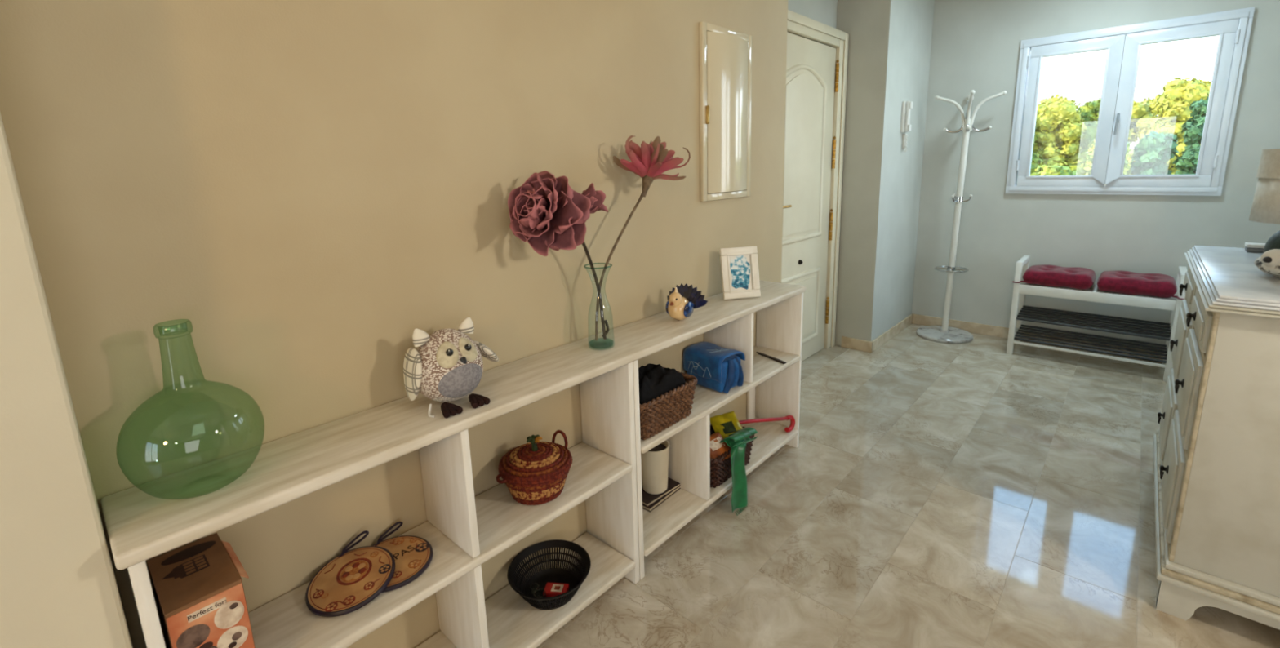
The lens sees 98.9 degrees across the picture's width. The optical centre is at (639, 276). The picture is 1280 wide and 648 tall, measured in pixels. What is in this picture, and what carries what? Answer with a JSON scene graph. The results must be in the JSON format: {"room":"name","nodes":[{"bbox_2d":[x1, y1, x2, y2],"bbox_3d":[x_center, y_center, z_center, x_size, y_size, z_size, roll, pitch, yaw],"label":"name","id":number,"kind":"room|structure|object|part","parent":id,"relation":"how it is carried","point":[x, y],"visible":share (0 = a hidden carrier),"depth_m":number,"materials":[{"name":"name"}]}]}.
{"room":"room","nodes":[
{"label":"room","id":0,"kind":"room"},
{"bbox_2d":[0,0,787,647],"bbox_3d":[-0.305,-0.315,1.900,0.450,2.520,2.494,9,15,41],"label":"wall","id":1,"kind":"structure","parent":0,"point":[311,186],"depth_m":1.20,"materials":[{"name":"paint"}]},
{"bbox_2d":[0,112,133,647],"bbox_3d":[-2.139,0.160,-0.203,0.620,2.520,3.196,9,15,41],"label":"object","id":2,"kind":"structure","parent":1,"relation":"attached to","point":[59,587],"depth_m":0.78,"materials":[{"name":"paint"}]},
{"bbox_2d":[698,21,752,201],"bbox_3d":[0.362,-0.650,2.218,0.042,0.664,0.355,9,15,41],"label":"mirror","id":3,"kind":"object","parent":1,"relation":"attached to","point":[725,54],"visible":1,"depth_m":2.17,"materials":[{"name":"mirror"}]},
{"bbox_3d":[0.363,-0.650,2.217,0.040,0.602,0.293,9,15,41],"label":"cupboard door","id":4,"kind":"part","parent":3,"relation":"part of","materials":[{"name":"beige paint"}]},
{"bbox_2d":[787,0,837,28],"bbox_3d":[0.846,-0.645,3.378,0.125,2.520,1.296,9,15,41],"label":"wall","id":5,"kind":"structure","parent":0,"point":[824,11],"depth_m":3.41,"materials":[{"name":"paint"}]},
{"bbox_2d":[781,9,848,361],"bbox_3d":[1.004,-0.456,3.408,0.118,2.130,1.081,9,15,41],"label":"door","id":6,"kind":"structure","parent":5,"relation":"attached to","point":[816,64],"depth_m":3.49,"materials":[{"name":"white wood"}]},
{"bbox_3d":[0.819,-0.417,3.162,0.058,0.160,0.140,9,15,41],"label":"handle","id":7,"kind":"part","parent":6,"relation":"part of","materials":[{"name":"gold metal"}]},
{"bbox_3d":[1.028,0.221,3.539,0.014,0.490,0.597,9,15,41],"label":"panel moulding","id":8,"kind":"part","parent":6,"relation":"part of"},
{"bbox_3d":[1.002,-0.742,3.345,0.014,1.055,0.597,9,15,41],"label":"panel moulding","id":9,"kind":"part","parent":6,"relation":"part of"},
{"bbox_2d":[835,0,934,346],"bbox_3d":[1.711,-0.807,4.064,0.465,2.520,0.910,9,15,41],"label":"wall column","id":10,"kind":"structure","parent":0,"point":[890,41],"depth_m":3.74,"materials":[{"name":"paint"}]},
{"bbox_2d":[840,336,872,353],"bbox_3d":[1.536,0.480,3.881,0.217,0.080,0.013,9,15,41],"label":"baseboard","id":11,"kind":"structure","parent":10,"relation":"attached to","point":[846,342],"depth_m":3.87,"materials":[{"name":"stone"}]},
{"bbox_2d":[871,313,912,352],"bbox_3d":[1.918,0.416,4.142,0.012,0.080,0.922,9,15,41],"label":"baseboard","id":12,"kind":"structure","parent":10,"relation":"attached to","point":[896,329],"depth_m":4.10,"materials":[{"name":"stone"}]},
{"bbox_2d":[900,101,912,151],"bbox_3d":[1.847,-1.036,3.782,0.056,0.337,0.100,9,15,41],"label":"intercom","id":13,"kind":"object","parent":10,"relation":"attached to","point":[905,127],"visible":1,"depth_m":3.74,"materials":[{"name":"white plastic"}]},
{"bbox_3d":[1.831,-1.102,3.779,0.022,0.205,0.095,9,15,41],"label":"plate","id":14,"kind":"part","parent":13,"relation":"part of","materials":[{"name":"white plastic"}]},
{"bbox_3d":[1.849,-0.926,3.800,0.017,0.114,0.043,9,15,41],"label":"curly cord","id":15,"kind":"part","parent":13,"relation":"part of","materials":[{"name":"white plastic"}]},
{"bbox_2d":[536,323,1279,647],"bbox_3d":[1.556,1.395,0.043,6.050,0.200,8.100,9,15,41],"label":"floor","id":16,"kind":"structure","parent":0,"point":[973,494],"depth_m":2.00,"materials":[{"name":"tile"}]},
{"bbox_2d":[127,362,639,647],"bbox_3d":[-0.465,0.699,1.372,0.233,0.751,1.116,9,15,41],"label":"shelving unit","id":17,"kind":"object","parent":16,"relation":"on","point":[464,531],"visible":0.81,"depth_m":1.42,"materials":[{"name":"white wood"}]},
{"bbox_3d":[-0.836,0.789,0.977,0.226,0.751,0.020,9,15,41],"label":"panel","id":18,"kind":"part","parent":17,"relation":"part of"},
{"bbox_2d":[146,533,255,647],"bbox_3d":[-0.783,0.622,0.993,0.189,0.215,0.115,9,15,41],"label":"cardboard box","id":19,"kind":"object","parent":17,"relation":"on","point":[197,585],"visible":1,"depth_m":0.94,"materials":[{"name":"cardboard"}]},
{"bbox_2d":[165,582,254,647],"bbox_3d":[-0.717,0.637,0.927,0.001,0.205,0.101,9,15,41],"label":"print","id":20,"kind":"object","parent":19,"relation":"attached to","point":[218,616],"depth_m":0.92},
{"bbox_2d":[305,530,395,617],"bbox_3d":[-0.635,0.651,1.202,0.177,0.065,0.180,-11,15,-40],"label":"trivet","id":21,"kind":"object","parent":17,"relation":"on","point":[352,580],"visible":1,"depth_m":1.19,"materials":[{"name":"paint"}]},
{"bbox_3d":[-0.670,0.624,1.278,0.074,0.034,0.015,-19,25,-38],"label":"hanging cord","id":22,"kind":"part","parent":21,"relation":"part of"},
{"bbox_2d":[372,521,432,592],"bbox_3d":[-0.576,0.649,1.266,0.182,0.040,0.178,10,16,41],"label":"round plaque","id":23,"kind":"object","parent":17,"relation":"on","point":[412,555],"visible":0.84,"depth_m":1.28,"materials":[{"name":"paint"}]},
{"bbox_3d":[-0.618,0.630,1.342,0.015,0.034,0.074,10,16,41],"label":"hanging cord","id":24,"kind":"part","parent":23,"relation":"part of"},
{"bbox_3d":[-0.467,0.661,1.363,0.233,0.023,1.073,9,15,41],"label":"shelf","id":25,"kind":"part","parent":17,"relation":"part of","materials":[{"name":"white wood"}]},
{"bbox_2d":[100,280,805,569],"bbox_3d":[-0.103,0.226,1.696,0.237,0.026,2.252,9,15,41],"label":"shelf board","id":26,"kind":"object","parent":17,"relation":"on","point":[141,526],"visible":0.87,"depth_m":1.12,"materials":[{"name":"white wood"}]},
{"bbox_2d":[115,320,264,499],"bbox_3d":[-0.787,0.226,0.955,0.202,0.303,0.202,9,15,41],"label":"demijohn","id":27,"kind":"object","parent":26,"relation":"on","point":[190,321],"visible":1,"depth_m":0.93,"materials":[{"name":"green glass"}]},
{"bbox_2d":[403,317,498,417],"bbox_3d":[-0.438,0.202,1.306,0.227,0.194,0.165,-12,15,-42],"label":"owl","id":28,"kind":"object","parent":26,"relation":"on","point":[446,366],"visible":1,"depth_m":1.25,"materials":[{"name":"grey fabric"}]},
{"bbox_2d":[583,262,613,348],"bbox_3d":[-0.122,0.090,1.664,0.086,0.254,0.086,9,15,41],"label":"glass vase","id":29,"kind":"object","parent":26,"relation":"on","point":[601,343],"visible":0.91,"depth_m":1.68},
{"bbox_2d":[507,170,608,339],"bbox_3d":[-0.198,-0.033,1.514,0.233,0.515,0.315,9,15,41],"label":"flower","id":30,"kind":"object","parent":29,"relation":"in","point":[545,212],"visible":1,"depth_m":1.41,"materials":[{"name":"fabric"}]},
{"bbox_3d":[-0.167,0.008,1.579,0.021,0.408,0.185,6,14,33],"label":"stem","id":31,"kind":"part","parent":30,"relation":"part of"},
{"bbox_2d":[595,135,690,340],"bbox_3d":[-0.010,-0.132,1.733,0.232,0.612,0.360,9,15,41],"label":"chrysanthemum","id":32,"kind":"object","parent":29,"relation":"in","point":[649,162],"visible":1,"depth_m":1.71,"materials":[{"name":"pink plant"}]},
{"bbox_3d":[-0.055,-0.051,1.707,0.237,0.466,0.015,-12,15,-42],"label":"stem","id":33,"kind":"part","parent":32,"relation":"part of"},
{"bbox_2d":[665,283,707,320],"bbox_3d":[0.137,0.093,1.931,0.168,0.128,0.123,6,14,34],"label":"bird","id":34,"kind":"object","parent":26,"relation":"on","point":[682,300],"visible":1,"depth_m":1.92},
{"bbox_2d":[719,246,760,299],"bbox_3d":[0.407,-0.018,2.237,0.160,0.206,0.070,-4,12,-13],"label":"picture frame","id":35,"kind":"object","parent":26,"relation":"on","point":[740,271],"visible":1,"depth_m":2.23,"materials":[{"name":"white paint"}]},
{"bbox_3d":[-0.458,0.991,1.430,0.233,0.023,1.073,9,15,41],"label":"shelf","id":36,"kind":"part","parent":17,"relation":"part of","materials":[{"name":"white wood"}]},
{"bbox_2d":[496,430,572,505],"bbox_3d":[-0.291,0.525,1.533,0.205,0.165,0.204,-2,11,-3],"label":"lidded basket","id":37,"kind":"object","parent":17,"relation":"on","point":[535,472],"visible":1,"depth_m":1.48,"materials":[{"name":"wicker"}]},
{"bbox_3d":[-0.370,0.542,1.468,0.044,0.014,0.026,9,15,41],"label":"handle","id":38,"kind":"part","parent":37,"relation":"part of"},
{"bbox_3d":[-0.236,0.479,1.608,0.061,0.054,0.018,7,14,37],"label":"handle","id":39,"kind":"part","parent":37,"relation":"part of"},
{"bbox_2d":[506,539,591,609],"bbox_3d":[-0.265,0.893,1.617,0.242,0.083,0.242,9,15,41],"label":"basket","id":40,"kind":"object","parent":17,"relation":"on","point":[575,575],"visible":1,"depth_m":1.66,"materials":[{"name":"black plastic"}]},
{"bbox_2d":[542,582,568,599],"bbox_3d":[-0.246,0.923,1.609,0.068,0.019,0.044,0,11,7],"label":"packet","id":41,"kind":"object","parent":40,"relation":"in","point":[551,589],"visible":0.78,"depth_m":1.60,"materials":[{"name":"red paper"}]},
{"bbox_2d":[554,586,560,590],"bbox_3d":[-0.243,0.913,1.607,0.016,0.001,0.014,0,11,7],"label":"print","id":42,"kind":"object","parent":41,"relation":"on","point":[556,588],"depth_m":1.61,"materials":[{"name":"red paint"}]},
{"bbox_3d":[-0.101,0.609,1.770,0.226,0.751,0.022,9,15,41],"label":"panel","id":43,"kind":"part","parent":17,"relation":"part of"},
{"bbox_2d":[632,293,803,579],"bbox_3d":[0.285,0.515,2.181,0.233,0.751,1.118,9,15,41],"label":"shelving unit","id":44,"kind":"object","parent":16,"relation":"on","point":[777,384],"visible":0.59,"depth_m":2.16,"materials":[{"name":"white wood"}]},
{"bbox_3d":[-0.085,0.605,1.787,0.226,0.751,0.022,9,15,41],"label":"panel","id":45,"kind":"part","parent":44,"relation":"part of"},
{"bbox_2d":[642,484,680,511],"bbox_3d":[0.058,0.820,2.075,0.104,0.015,0.192,8,15,39],"label":"book","id":46,"kind":"object","parent":44,"relation":"on","point":[651,508],"visible":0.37,"depth_m":2.01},
{"bbox_2d":[641,477,679,506],"bbox_3d":[0.056,0.806,2.071,0.180,0.013,0.100,-13,16,-43],"label":"book","id":47,"kind":"object","parent":46,"relation":"on","point":[648,500],"visible":0.42,"depth_m":2.03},
{"bbox_2d":[640,440,669,494],"bbox_3d":[0.055,0.711,2.056,0.116,0.178,0.116,9,15,41],"label":"pot","id":48,"kind":"object","parent":47,"relation":"on","point":[655,462],"visible":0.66,"depth_m":2.02,"materials":[{"name":"beige ceramic"}]},
{"bbox_2d":[638,363,685,425],"bbox_3d":[0.030,0.376,1.865,0.156,0.151,0.252,9,15,41],"label":"folded garment","id":49,"kind":"object","parent":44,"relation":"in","point":[655,380],"visible":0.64,"depth_m":1.83,"materials":[{"name":"black fabric"}]},
{"bbox_2d":[639,367,697,439],"bbox_3d":[0.031,0.427,1.875,0.217,0.132,0.317,9,15,41],"label":"wicker basket","id":50,"kind":"object","parent":44,"relation":"on","point":[664,411],"visible":0.38,"depth_m":1.80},
{"bbox_2d":[682,341,745,393],"bbox_3d":[0.299,0.355,2.163,0.150,0.148,0.220,-12,15,-41],"label":"lunch bag","id":51,"kind":"object","parent":44,"relation":"on","point":[717,368],"visible":0.98,"depth_m":2.11,"materials":[{"name":"blue fabric"}]},
{"bbox_3d":[0.293,0.800,2.239,0.233,0.023,1.074,9,15,41],"label":"shelf","id":52,"kind":"part","parent":44,"relation":"part of","materials":[{"name":"white wood"}]},
{"bbox_3d":[0.283,0.442,2.167,0.233,0.023,1.074,9,15,41],"label":"shelf","id":53,"kind":"part","parent":44,"relation":"part of","materials":[{"name":"white wood"}]},
{"bbox_2d":[710,424,755,488],"bbox_3d":[0.314,0.719,2.232,0.197,0.133,0.321,9,15,41],"label":"wicker basket","id":54,"kind":"object","parent":44,"relation":"on","point":[723,472],"visible":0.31,"depth_m":2.11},
{"bbox_2d":[710,431,730,461],"bbox_3d":[0.299,0.667,2.134,0.105,0.076,0.093,-9,13,-31],"label":"snack packet","id":55,"kind":"object","parent":54,"relation":"in","point":[717,448],"visible":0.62,"depth_m":2.12,"materials":[{"name":"orange plastic"}]},
{"bbox_2d":[720,426,757,515],"bbox_3d":[0.381,0.750,2.154,0.117,0.292,0.181,9,15,41],"label":"ribbon","id":56,"kind":"object","parent":54,"relation":"hanging from","point":[737,441],"visible":1,"depth_m":2.11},
{"bbox_3d":[0.313,0.696,2.228,0.136,0.109,0.252,9,15,41],"label":"cloth","id":57,"kind":"object","parent":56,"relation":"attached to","visible":0},
{"bbox_2d":[710,410,746,439],"bbox_3d":[0.358,0.617,2.234,0.111,0.084,0.132,-5,12,-17],"label":"snack packet","id":58,"kind":"object","parent":57,"relation":"on","point":[726,424],"visible":0.66,"depth_m":2.24,"materials":[{"name":"yellow plastic"}]},
{"bbox_2d":[738,415,795,432],"bbox_3d":[0.554,0.661,2.426,0.408,0.155,0.034,-9,14,-34],"label":"umbrella","id":59,"kind":"object","parent":54,"relation":"in","point":[791,418],"visible":0.94,"depth_m":2.46,"materials":[{"name":"red plastic"}]},
{"bbox_3d":[0.691,0.676,2.530,0.032,0.076,0.070,9,15,41],"label":"hook handle","id":60,"kind":"part","parent":59,"relation":"part of","materials":[{"name":"red plastic"}]},
{"bbox_2d":[755,351,786,364],"bbox_3d":[0.583,0.360,2.450,0.018,0.008,0.180,-8,13,-30],"label":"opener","id":61,"kind":"object","parent":44,"relation":"on","point":[758,353],"visible":1,"depth_m":2.43,"materials":[{"name":"metal"}]},
{"bbox_3d":[0.559,0.354,2.490,0.016,0.004,0.086,-8,13,-30],"label":"blade","id":62,"kind":"part","parent":61,"relation":"part of","materials":[{"name":"metal"}]},
{"bbox_3d":[0.605,0.367,2.415,0.018,0.007,0.095,-8,13,-30],"label":"handle","id":63,"kind":"part","parent":61,"relation":"part of","materials":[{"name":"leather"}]},
{"bbox_3d":[0.650,0.424,2.580,0.226,0.751,0.020,9,15,41],"label":"panel","id":64,"kind":"part","parent":44,"relation":"part of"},
{"bbox_2d":[916,89,1006,343],"bbox_3d":[2.276,-0.410,3.966,0.376,1.749,0.376,-5,12,-17],"label":"coat stand","id":65,"kind":"object","parent":16,"relation":"on","point":[944,333],"visible":1,"depth_m":3.96,"materials":[{"name":"white metal"}]},
{"bbox_3d":[2.187,-1.145,3.843,0.191,0.246,0.021,4,13,26],"label":"arm","id":66,"kind":"part","parent":65,"relation":"part of","materials":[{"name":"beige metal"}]},
{"bbox_3d":[2.280,-1.142,3.797,0.037,0.151,0.034,9,15,41],"label":"neck post","id":67,"kind":"part","parent":65,"relation":"part of","materials":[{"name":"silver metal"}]},
{"bbox_3d":[2.234,-1.119,3.707,0.068,0.246,0.185,9,15,41],"label":"arm","id":68,"kind":"part","parent":65,"relation":"part of","materials":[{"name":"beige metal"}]},
{"bbox_3d":[2.371,-1.132,3.752,0.191,0.246,0.021,4,13,26],"label":"arm","id":69,"kind":"part","parent":65,"relation":"part of","materials":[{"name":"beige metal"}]},
{"bbox_2d":[1006,255,1187,381],"bbox_3d":[2.897,0.232,3.515,0.812,0.635,0.335,9,15,41],"label":"bench","id":70,"kind":"object","parent":16,"relation":"on","point":[1020,290],"visible":0.76,"depth_m":3.46,"materials":[{"name":"wood"}]},
{"bbox_3d":[2.508,0.213,3.664,0.034,0.635,0.034,9,15,41],"label":"leg","id":71,"kind":"part","parent":70,"relation":"part of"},
{"bbox_3d":[2.709,0.164,3.882,0.034,0.635,0.034,9,15,41],"label":"leg","id":72,"kind":"part","parent":70,"relation":"part of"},
{"bbox_3d":[2.600,-0.105,3.714,0.034,0.033,0.267,9,15,41],"label":"armrest","id":73,"kind":"part","parent":70,"relation":"part of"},
{"bbox_2d":[1012,264,1096,289],"bbox_3d":[2.724,-0.004,3.596,0.418,0.106,0.332,9,15,41],"label":"seat cushion","id":74,"kind":"object","parent":70,"relation":"on","point":[1053,276],"visible":1,"depth_m":3.50,"materials":[{"name":"red fabric"}]},
{"bbox_3d":[2.799,0.481,3.448,0.744,0.018,0.016,9,15,41],"label":"rail","id":75,"kind":"part","parent":70,"relation":"part of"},
{"bbox_3d":[2.798,0.456,3.443,0.752,0.016,0.016,9,15,41],"label":"shoe rod","id":76,"kind":"part","parent":70,"relation":"part of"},
{"bbox_3d":[2.837,0.443,3.484,0.752,0.016,0.016,9,15,41],"label":"shoe rod","id":77,"kind":"part","parent":70,"relation":"part of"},
{"bbox_3d":[2.876,0.429,3.525,0.752,0.016,0.016,9,15,41],"label":"shoe rod","id":78,"kind":"part","parent":70,"relation":"part of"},
{"bbox_3d":[2.914,0.416,3.567,0.752,0.016,0.016,9,15,41],"label":"shoe rod","id":79,"kind":"part","parent":70,"relation":"part of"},
{"bbox_3d":[2.953,0.402,3.608,0.752,0.016,0.016,9,15,41],"label":"shoe rod","id":80,"kind":"part","parent":70,"relation":"part of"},
{"bbox_3d":[2.794,0.321,3.416,0.752,0.016,0.016,9,15,41],"label":"shoe rod","id":81,"kind":"part","parent":70,"relation":"part of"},
{"bbox_3d":[2.992,0.389,3.649,0.752,0.016,0.016,9,15,41],"label":"shoe rod","id":82,"kind":"part","parent":70,"relation":"part of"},
{"bbox_3d":[2.833,0.307,3.457,0.752,0.016,0.016,9,15,41],"label":"shoe rod","id":83,"kind":"part","parent":70,"relation":"part of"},
{"bbox_3d":[2.872,0.294,3.498,0.752,0.016,0.016,9,15,41],"label":"shoe rod","id":84,"kind":"part","parent":70,"relation":"part of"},
{"bbox_3d":[2.911,0.280,3.539,0.752,0.016,0.016,9,15,41],"label":"shoe rod","id":85,"kind":"part","parent":70,"relation":"part of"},
{"bbox_3d":[2.950,0.267,3.580,0.752,0.016,0.016,9,15,41],"label":"shoe rod","id":86,"kind":"part","parent":70,"relation":"part of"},
{"bbox_3d":[2.988,0.254,3.622,0.752,0.016,0.016,9,15,41],"label":"shoe rod","id":87,"kind":"part","parent":70,"relation":"part of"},
{"bbox_3d":[2.792,0.121,3.379,0.744,0.062,0.024,9,15,41],"label":"rail","id":88,"kind":"part","parent":70,"relation":"part of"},
{"bbox_2d":[1096,271,1184,299],"bbox_3d":[3.036,0.043,3.318,0.408,0.106,0.332,9,15,41],"label":"seat cushion","id":89,"kind":"object","parent":70,"relation":"on","point":[1157,285],"visible":0.95,"depth_m":3.25,"materials":[{"name":"red fabric"}]},
{"bbox_3d":[3.084,0.301,3.149,0.034,0.635,0.034,9,15,41],"label":"leg","id":90,"kind":"part","parent":70,"relation":"part of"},
{"bbox_3d":[3.286,0.251,3.367,0.034,0.635,0.034,9,15,41],"label":"leg","id":91,"kind":"part","parent":70,"relation":"part of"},
{"bbox_3d":[3.177,-0.017,3.199,0.034,0.033,0.267,9,15,41],"label":"armrest","id":92,"kind":"part","parent":70,"relation":"part of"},
{"bbox_2d":[1153,245,1279,629],"bbox_3d":[2.040,0.451,1.750,0.522,0.949,1.102,9,15,41],"label":"dresser","id":93,"kind":"object","parent":16,"relation":"on","point":[1216,445],"visible":1,"depth_m":1.49,"materials":[{"name":"beige paint"}]},
{"bbox_3d":[2.027,0.549,2.131,0.021,0.051,0.056,9,15,41],"label":"drawer pull","id":94,"kind":"part","parent":93,"relation":"part of","materials":[{"name":"metal"}]},
{"bbox_3d":[1.692,0.631,1.769,0.021,0.051,0.056,9,15,41],"label":"drawer pull","id":95,"kind":"part","parent":93,"relation":"part of","materials":[{"name":"metal"}]},
{"bbox_3d":[2.046,0.540,2.111,0.020,0.262,0.446,9,15,41],"label":"drawer","id":96,"kind":"part","parent":93,"relation":"part of","materials":[{"name":"beige paint"}]},
{"bbox_3d":[1.886,0.729,1.956,0.014,0.022,1.038,9,15,41],"label":"rail","id":97,"kind":"part","parent":93,"relation":"part of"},
{"bbox_3d":[2.019,0.260,2.072,0.021,0.051,0.056,9,15,41],"label":"drawer pull","id":98,"kind":"part","parent":93,"relation":"part of","materials":[{"name":"metal"}]},
{"bbox_3d":[1.710,0.623,1.749,0.020,0.262,0.446,9,15,41],"label":"drawer","id":99,"kind":"part","parent":93,"relation":"part of","materials":[{"name":"beige paint"}]},
{"bbox_3d":[1.683,0.342,1.710,0.021,0.051,0.056,9,15,41],"label":"drawer pull","id":100,"kind":"part","parent":93,"relation":"part of","materials":[{"name":"metal"}]},
{"bbox_3d":[2.013,0.047,2.030,0.021,0.051,0.056,9,15,41],"label":"drawer pull","id":101,"kind":"part","parent":93,"relation":"part of","materials":[{"name":"metal"}]},
{"bbox_3d":[2.038,0.251,2.053,0.020,0.252,0.446,9,15,41],"label":"drawer","id":102,"kind":"part","parent":93,"relation":"part of","materials":[{"name":"beige paint"}]},
{"bbox_3d":[1.878,0.435,1.897,0.014,0.022,1.038,9,15,41],"label":"rail","id":103,"kind":"part","parent":93,"relation":"part of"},
{"bbox_3d":[2.032,0.039,2.010,0.020,0.105,0.446,9,15,41],"label":"drawer","id":104,"kind":"part","parent":93,"relation":"part of","materials":[{"name":"beige paint"}]},
{"bbox_3d":[1.677,0.130,1.668,0.021,0.051,0.056,9,15,41],"label":"drawer pull","id":105,"kind":"part","parent":93,"relation":"part of","materials":[{"name":"metal"}]},
{"bbox_3d":[1.702,0.334,1.691,0.020,0.252,0.446,9,15,41],"label":"drawer","id":106,"kind":"part","parent":93,"relation":"part of","materials":[{"name":"beige paint"}]},
{"bbox_3d":[1.870,0.151,1.840,0.014,0.022,1.038,9,15,41],"label":"rail","id":107,"kind":"part","parent":93,"relation":"part of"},
{"bbox_3d":[1.696,0.121,1.648,0.020,0.105,0.446,9,15,41],"label":"drawer","id":108,"kind":"part","parent":93,"relation":"part of","materials":[{"name":"beige paint"}]},
{"bbox_3d":[1.866,0.014,1.812,0.014,0.022,1.038,9,15,41],"label":"rail","id":109,"kind":"part","parent":93,"relation":"part of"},
{"bbox_3d":[2.055,0.809,1.818,0.505,0.018,1.100,9,15,41],"label":"moulding","id":110,"kind":"part","parent":93,"relation":"part of","materials":[{"name":"beige paint"}]},
{"bbox_3d":[2.057,0.792,1.812,0.498,0.018,1.086,9,15,41],"label":"moulding","id":111,"kind":"part","parent":93,"relation":"part of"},
{"bbox_3d":[2.059,0.775,1.807,0.491,0.018,1.072,9,15,41],"label":"moulding","id":112,"kind":"part","parent":93,"relation":"part of","materials":[{"name":"beige paint"}]},
{"bbox_2d":[1244,242,1266,253],"bbox_3d":[2.286,-0.104,1.997,0.104,0.028,0.064,9,15,41],"label":"box","id":113,"kind":"object","parent":93,"relation":"on","point":[1250,246],"visible":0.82,"depth_m":2.00,"materials":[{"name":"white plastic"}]},
{"bbox_2d":[1244,246,1263,253],"bbox_3d":[2.286,-0.098,1.998,0.100,0.016,0.060,9,15,41],"label":"tray","id":114,"kind":"object","parent":113,"relation":"on","point":[1248,249],"depth_m":2.00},
{"bbox_3d":[2.286,-0.112,1.996,0.104,0.012,0.064,9,15,41],"label":"box lid","id":115,"kind":"part","parent":113,"relation":"part of","materials":[{"name":"white plastic"}]},
{"bbox_2d":[1248,148,1279,224],"bbox_3d":[2.281,-0.244,1.832,0.316,0.368,0.316,9,15,41],"label":"table lamp","id":116,"kind":"object","parent":93,"relation":"on","point":[1265,207],"visible":1,"depth_m":1.85,"materials":[{"name":"fabric"}]},
{"bbox_3d":[2.281,-0.257,1.829,0.313,0.150,0.313,9,15,41],"label":"lamp shade","id":117,"kind":"part","parent":116,"relation":"part of","materials":[{"name":"fabric"}]},
{"bbox_2d":[1253,230,1279,277],"bbox_3d":[1.893,-0.076,1.566,0.170,0.171,0.230,9,15,41],"label":"figurine","id":118,"kind":"object","parent":93,"relation":"on","point":[1268,263],"visible":1,"depth_m":1.57,"materials":[{"name":"white fabric"}]},
{"bbox_2d":[911,0,1279,350],"bbox_3d":[2.900,-0.777,3.750,2.650,2.520,0.220,9,15,41],"label":"wall","id":119,"kind":"structure","parent":0,"point":[975,44],"depth_m":3.75,"materials":[{"name":"paint"}]},
{"bbox_2d":[912,314,1163,363],"bbox_3d":[2.947,0.452,3.825,1.943,0.080,0.012,9,15,41],"label":"baseboard","id":120,"kind":"structure","parent":119,"relation":"attached to","point":[971,327],"depth_m":4.15,"materials":[{"name":"stone"}]},
{"bbox_2d":[1005,6,1254,195],"bbox_3d":[2.978,-1.032,3.439,1.062,1.023,0.181,9,15,41],"label":"window","id":121,"kind":"structure","parent":119,"relation":"in","point":[1123,44],"depth_m":3.38,"materials":[{"name":"white plastic"}]},
{"bbox_3d":[2.819,-1.062,3.608,0.474,0.918,0.060,9,15,41],"label":"sash","id":122,"kind":"part","parent":121,"relation":"part of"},
{"bbox_3d":[2.954,-0.946,3.391,0.017,0.130,0.051,9,15,41],"label":"handle","id":123,"kind":"part","parent":121,"relation":"part of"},
{"bbox_3d":[3.172,-1.008,3.293,0.470,0.918,0.060,9,15,41],"label":"sash","id":124,"kind":"part","parent":121,"relation":"part of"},
{"label":"outside","id":125,"kind":"structure","parent":0,"visible":0},
{"bbox_3d":[20.551,-3.457,24.393,60.000,5.406,50.000,9,15,41],"label":"hillside","id":126,"kind":"object","parent":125,"visible":0},
{"bbox_2d":[1030,133,1043,174],"bbox_3d":[12.494,-3.343,18.806,2.018,4.855,2.177,-6,12,-19],"label":"tree","id":127,"kind":"object","parent":126,"relation":"on","point":[1036,159],"visible":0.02,"depth_m":17.93,"materials":[{"name":"green plant"}]},
{"bbox_2d":[1029,162,1076,176],"bbox_3d":[9.031,-0.695,12.181,1.169,3.678,1.170,9,15,41],"label":"bush","id":128,"kind":"object","parent":126,"relation":"on","point":[1044,170],"visible":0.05,"depth_m":11.69,"materials":[{"name":"green plant"}]},
{"bbox_2d":[1032,93,1087,175],"bbox_3d":[13.961,-3.552,18.642,2.168,5.192,2.212,7,14,37],"label":"tree","id":129,"kind":"object","parent":126,"relation":"on","point":[1060,128],"visible":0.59,"depth_m":17.93,"materials":[{"name":"yellow plant"}]},
{"bbox_2d":[1076,97,1128,159],"bbox_3d":[15.375,-3.581,18.800,2.098,4.922,2.030,9,15,41],"label":"tree","id":130,"kind":"object","parent":126,"relation":"on","point":[1090,110],"visible":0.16,"depth_m":18.14,"materials":[{"name":"green plant"}]},
{"bbox_2d":[1079,139,1132,175],"bbox_3d":[10.556,-1.188,12.644,1.155,4.068,1.080,-4,12,-12],"label":"bush","id":131,"kind":"object","parent":126,"relation":"on","point":[1087,164],"visible":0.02,"depth_m":12.33,"materials":[{"name":"green plant"}]},
{"bbox_2d":[1125,96,1158,175],"bbox_3d":[15.841,-3.308,17.720,2.073,4.859,2.077,9,15,41],"label":"tree","id":132,"kind":"object","parent":126,"relation":"on","point":[1142,114],"visible":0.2,"depth_m":17.01,"materials":[{"name":"yellow plant"}]},
{"bbox_2d":[1128,130,1179,175],"bbox_3d":[11.262,-1.185,12.251,1.012,4.062,1.091,5,13,29],"label":"bush","id":133,"kind":"object","parent":126,"relation":"on","point":[1152,153],"visible":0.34,"depth_m":11.78,"materials":[{"name":"green plant"}]},
{"bbox_2d":[1129,76,1211,174],"bbox_3d":[15.556,-3.064,15.935,1.852,5.299,1.830,1,12,15],"label":"tree","id":134,"kind":"object","parent":126,"relation":"on","point":[1171,106],"visible":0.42,"depth_m":15.35,"materials":[{"name":"yellow plant"}]},
{"bbox_2d":[1172,97,1208,174],"bbox_3d":[14.186,-2.197,13.994,0.928,4.702,0.938,-9,14,-33],"label":"tree","id":135,"kind":"object","parent":126,"relation":"on","point":[1193,128],"visible":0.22,"depth_m":13.72,"materials":[{"name":"green plant"}]},
{"bbox_2d":[1180,146,1200,174],"bbox_3d":[10.998,-0.713,10.906,1.015,3.843,1.021,9,15,41],"label":"bush","id":136,"kind":"object","parent":126,"relation":"on","point":[1189,157],"visible":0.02,"depth_m":10.70,"materials":[{"name":"green plant"}]}
]}

